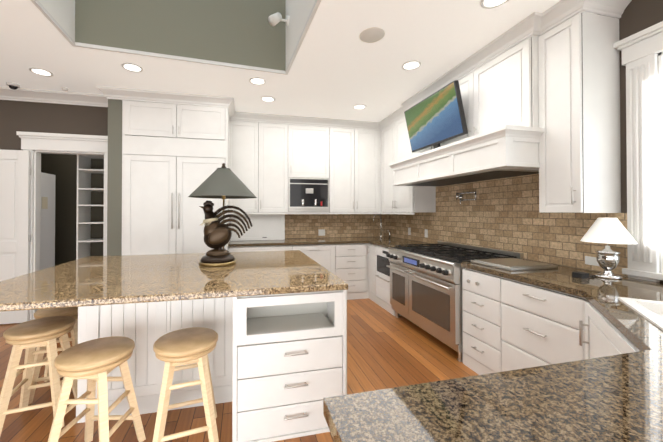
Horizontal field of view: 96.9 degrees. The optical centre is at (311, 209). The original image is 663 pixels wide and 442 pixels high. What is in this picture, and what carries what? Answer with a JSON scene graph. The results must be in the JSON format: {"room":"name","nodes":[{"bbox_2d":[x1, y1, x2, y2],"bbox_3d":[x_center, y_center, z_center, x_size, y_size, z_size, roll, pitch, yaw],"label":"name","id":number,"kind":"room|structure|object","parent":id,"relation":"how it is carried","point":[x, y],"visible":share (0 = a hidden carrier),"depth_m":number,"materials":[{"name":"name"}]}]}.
{"room":"kitchen","nodes":[
{"label":"kitchen","id":0,"kind":"room"},
{"bbox_2d":[0,100,107,265],"bbox_3d":[-4.260,-0.042,3.587,3.600,2.900,0.100,0,-1,-13],"label":"wall","id":1,"kind":"structure","parent":0,"point":[21,116],"depth_m":3.75,"materials":[{"name":"brown"}]},
{"bbox_2d":[0,149,30,323],"bbox_3d":[-3.887,0.332,3.519,0.815,2.128,0.123,0,-1,-13],"label":"pantry door","id":2,"kind":"structure","parent":1,"relation":"in","point":[15,187],"depth_m":3.60,"materials":[{"name":"white wood"}]},
{"bbox_2d":[0,87,107,106],"bbox_3d":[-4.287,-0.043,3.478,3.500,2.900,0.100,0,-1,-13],"label":"crown molding","id":3,"kind":"structure","parent":1,"relation":"attached to","point":[49,96],"depth_m":3.72,"materials":[{"name":"white wood"}]},
{"bbox_2d":[16,131,107,320],"bbox_3d":[-3.128,0.223,3.814,1.101,2.375,0.160,0,-1,-13],"label":"door frame","id":4,"kind":"structure","parent":1,"relation":"attached to","point":[35,143],"depth_m":3.75,"materials":[{"name":"white wood"}]},
{"bbox_2d":[0,298,478,441],"bbox_3d":[-1.455,1.438,1.192,8.000,0.100,8.600,0,-1,-13],"label":"floor","id":5,"kind":"structure","parent":0,"point":[386,349],"depth_m":2.47,"materials":[{"name":"brown wood"}]},
{"bbox_2d":[0,316,76,435],"bbox_3d":[-1.812,1.086,1.965,0.368,0.624,0.368,0,-1,-21],"label":"stool","id":6,"kind":"object","parent":5,"relation":"on","point":[30,336],"visible":0.96,"depth_m":1.89,"materials":[{"name":"brown wood"}]},
{"bbox_2d":[40,172,54,269],"bbox_3d":[-3.930,0.457,3.946,0.606,1.910,0.420,0,-1,-13],"label":"fridge","id":7,"kind":"object","parent":5,"relation":"on","point":[47,246],"visible":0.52,"depth_m":4.05,"materials":[{"name":"white"}]},
{"bbox_2d":[29,307,77,403],"bbox_3d":[-1.949,1.089,2.313,0.368,0.624,0.368,0,-1,-23],"label":"stool","id":8,"kind":"object","parent":5,"relation":"on","point":[66,311],"visible":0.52,"depth_m":2.20,"materials":[{"name":"brown wood"}]},
{"bbox_2d":[76,155,103,259],"bbox_3d":[-3.025,0.315,4.304,0.570,2.200,0.350,0,-1,-13],"label":"pantry shelves","id":9,"kind":"object","parent":5,"relation":"on","point":[90,206],"visible":0.19,"depth_m":4.32,"materials":[{"name":"white wood"}]},
{"bbox_2d":[48,336,145,441],"bbox_3d":[-1.181,1.083,1.612,0.368,0.624,0.368,0,0,-1],"label":"stool","id":10,"kind":"object","parent":5,"relation":"on","point":[94,361],"visible":1,"depth_m":1.55,"materials":[{"name":"brown wood"}]},
{"bbox_2d":[16,286,347,441],"bbox_3d":[-0.779,0.959,2.462,1.732,0.880,1.676,0,-1,-13],"label":"kitchen island","id":11,"kind":"object","parent":5,"relation":"on","point":[276,321],"depth_m":1.86,"materials":[{"name":"wood"}]},
{"bbox_2d":[0,250,347,311],"bbox_3d":[-1.032,0.499,2.442,2.220,0.040,1.690,0,-1,-13],"label":"island countertop","id":12,"kind":"structure","parent":11,"relation":"on","point":[122,278],"depth_m":1.98,"materials":[{"name":"beige stone"}]},
{"bbox_2d":[188,163,256,266],"bbox_3d":[-0.789,0.029,2.635,0.590,0.900,0.590,0,-1,-13],"label":"lamp","id":13,"kind":"object","parent":12,"relation":"on","point":[223,182],"visible":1,"depth_m":2.52,"materials":[{"name":"brown metal"}]},
{"bbox_2d":[152,327,218,441],"bbox_3d":[-0.745,1.085,1.754,0.368,0.624,0.368,0,-1,-21],"label":"stool","id":14,"kind":"object","parent":5,"relation":"on","point":[184,347],"visible":1,"depth_m":1.66,"materials":[{"name":"brown wood"}]},
{"bbox_2d":[97,0,662,441],"bbox_3d":[-0.115,-0.051,2.549,4.385,2.900,4.980,0,-1,-13],"label":"fitted kitchen","id":15,"kind":"object","parent":5,"relation":"on","point":[389,220],"visible":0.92,"depth_m":2.58,"materials":[{"name":"white wood"}]},
{"bbox_2d":[97,85,235,323],"bbox_3d":[-1.920,-0.036,4.184,1.600,2.900,0.985,0,0,-13],"label":"cabinet","id":16,"kind":"object","parent":15,"relation":"in","point":[160,152],"depth_m":3.75,"materials":[{"name":"white wood"}]},
{"bbox_2d":[228,236,409,246],"bbox_3d":[0.140,0.519,4.817,2.870,0.040,0.665,0,0,-13],"label":"countertop","id":17,"kind":"structure","parent":15,"relation":"on","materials":[{"name":"stone"}]},
{"bbox_2d":[372,214,390,237],"bbox_3d":[1.240,0.292,5.167,0.332,0.420,0.048,0,0,-13],"label":"bar faucet","id":18,"kind":"object","parent":15,"relation":"on","point":[381,230],"depth_m":5.16,"materials":[{"name":"silver metal"}]},
{"bbox_2d":[374,245,418,306],"bbox_3d":[1.186,0.921,4.171,0.419,0.745,0.525,0,0,-13],"label":"oven","id":19,"kind":"object","parent":15,"relation":"in","point":[382,272],"depth_m":4.18,"materials":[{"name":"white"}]},
{"bbox_2d":[368,239,441,249],"bbox_3d":[1.346,0.515,4.345,0.730,0.040,0.795,0,0,-13],"label":"countertop","id":20,"kind":"structure","parent":15,"relation":"on","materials":[{"name":"stone"}]},
{"bbox_2d":[404,80,467,152],"bbox_3d":[1.373,-0.956,3.320,0.168,0.613,0.920,0,-1,-13],"label":"television","id":21,"kind":"object","parent":15,"relation":"in","point":[435,119],"visible":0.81,"depth_m":3.19,"materials":[{"name":"black metal"}]},
{"bbox_2d":[386,240,523,361],"bbox_3d":[1.506,0.916,3.334,0.830,0.980,1.234,0,0,-13],"label":"range","id":22,"kind":"object","parent":15,"relation":"in","point":[426,280],"depth_m":3.06,"materials":[{"name":"silver metal"}]},
{"bbox_2d":[388,125,581,186],"bbox_3d":[1.614,-0.471,3.166,0.740,0.309,1.820,0,0,-13],"label":"range hood","id":23,"kind":"object","parent":15,"relation":"in","point":[506,152],"depth_m":2.60,"materials":[{"name":"white wood"}]},
{"bbox_2d":[323,259,662,441],"bbox_3d":[1.125,0.487,1.445,2.460,0.047,2.280,0,0,-13],"label":"countertop","id":24,"kind":"structure","parent":15,"relation":"on","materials":[{"name":"stone"}]},
{"bbox_2d":[471,258,557,270],"bbox_3d":[1.717,0.464,2.510,0.470,0.029,0.410,0,-1,-13],"label":"steel tray","id":25,"kind":"object","parent":15,"relation":"in","point":[512,264],"visible":1,"depth_m":2.42,"materials":[{"name":"silver metal"}]},
{"bbox_2d":[572,218,637,278],"bbox_3d":[2.030,0.266,2.045,0.382,0.416,0.284,0,-1,-13],"label":"table lamp","id":26,"kind":"object","parent":15,"relation":"in","point":[607,231],"visible":1,"depth_m":2.01,"materials":[{"name":"white fabric"}]},
{"bbox_2d":[617,296,662,441],"bbox_3d":[1.612,0.582,1.107,0.857,0.250,0.857,0,0,-13],"label":"sink","id":27,"kind":"object","parent":15,"relation":"in","point":[639,318],"depth_m":1.22,"materials":[{"name":"white ceramic"}]},
{"bbox_2d":[0,0,593,121],"bbox_3d":[-1.455,-1.542,1.218,8.000,0.060,8.600,0,-1,-13],"label":"ceiling","id":28,"kind":"structure","parent":0,"point":[339,69],"depth_m":2.97,"materials":[{"name":"white paint"}]},
{"bbox_2d":[29,67,52,76],"bbox_3d":[-2.934,-1.492,3.186,0.185,0.006,0.185,0,-1,32],"label":"recessed light","id":29,"kind":"object","parent":28,"relation":"in","point":[39,71],"depth_m":3.19,"materials":[{"name":"white"}]},
{"bbox_2d":[121,63,142,71],"bbox_3d":[-1.885,-1.493,3.088,0.185,0.006,0.185,0,-1,32],"label":"recessed light","id":30,"kind":"object","parent":28,"relation":"in","point":[131,67],"depth_m":3.08,"materials":[{"name":"white"}]},
{"bbox_2d":[30,0,321,74],"bbox_3d":[-0.948,-2.145,2.022,2.013,1.280,2.008,0,-1,-16],"label":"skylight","id":31,"kind":"object","parent":28,"relation":"attached to","point":[268,36],"visible":1,"depth_m":2.93,"materials":[{"name":"white"}]},
{"bbox_2d":[249,77,265,84],"bbox_3d":[-0.625,-1.490,3.409,0.185,0.006,0.185,0,-1,32],"label":"recessed light","id":32,"kind":"object","parent":28,"relation":"in","point":[255,80],"depth_m":3.41,"materials":[{"name":"white"}]},
{"bbox_2d":[261,96,274,101],"bbox_3d":[-0.586,-1.486,3.951,0.185,0.006,0.185,0,-1,32],"label":"recessed light","id":33,"kind":"object","parent":28,"relation":"in","point":[265,98],"depth_m":3.95,"materials":[{"name":"white"}]},
{"bbox_2d":[353,104,366,109],"bbox_3d":[0.701,-1.483,4.247,0.185,0.006,0.185,0,-1,32],"label":"recessed light","id":34,"kind":"object","parent":28,"relation":"in","point":[360,106],"depth_m":4.24,"materials":[{"name":"white"}]},
{"bbox_2d":[359,27,384,42],"bbox_3d":[0.522,-1.496,2.523,0.216,0.010,0.216,0,-1,-13],"label":"ceiling speaker","id":35,"kind":"object","parent":28,"relation":"attached to","point":[372,35],"visible":0.98,"depth_m":2.51,"materials":[{"name":"white plastic"}]},
{"bbox_2d":[402,60,420,69],"bbox_3d":[1.039,-1.493,3.042,0.185,0.006,0.185,0,-1,32],"label":"recessed light","id":36,"kind":"object","parent":28,"relation":"in","point":[413,64],"depth_m":3.04,"materials":[{"name":"white"}]},
{"bbox_2d":[480,0,508,8],"bbox_3d":[1.319,-1.501,2.091,0.185,0.006,0.185,0,-1,32],"label":"recessed light","id":37,"kind":"object","parent":28,"relation":"in","point":[487,4],"depth_m":2.14,"materials":[{"name":"white"}]},
{"bbox_2d":[598,0,662,281],"bbox_3d":[2.345,-0.054,2.079,0.200,2.900,8.600,0,-1,-13],"label":"wall","id":38,"kind":"structure","parent":0,"point":[637,16],"depth_m":2.08,"materials":[{"name":"brown"}]},
{"bbox_2d":[283,212,390,238],"bbox_3d":[0.492,0.277,5.231,2.000,0.450,0.020,0,0,-13],"label":"backsplash","id":39,"kind":"structure","parent":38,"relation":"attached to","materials":[{"name":"stone"}]},
{"bbox_2d":[389,167,630,277],"bbox_3d":[1.847,0.080,3.755,0.020,0.820,3.468,0,0,-13],"label":"backsplash","id":40,"kind":"structure","parent":38,"relation":"attached to","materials":[{"name":"stone"}]},
{"bbox_2d":[613,21,662,281],"bbox_3d":[2.451,-0.366,1.341,0.205,1.670,1.610,0,-1,-13],"label":"window","id":41,"kind":"structure","parent":38,"relation":"in","point":[642,60],"depth_m":1.96,"materials":[{"name":"white"}]}
]}

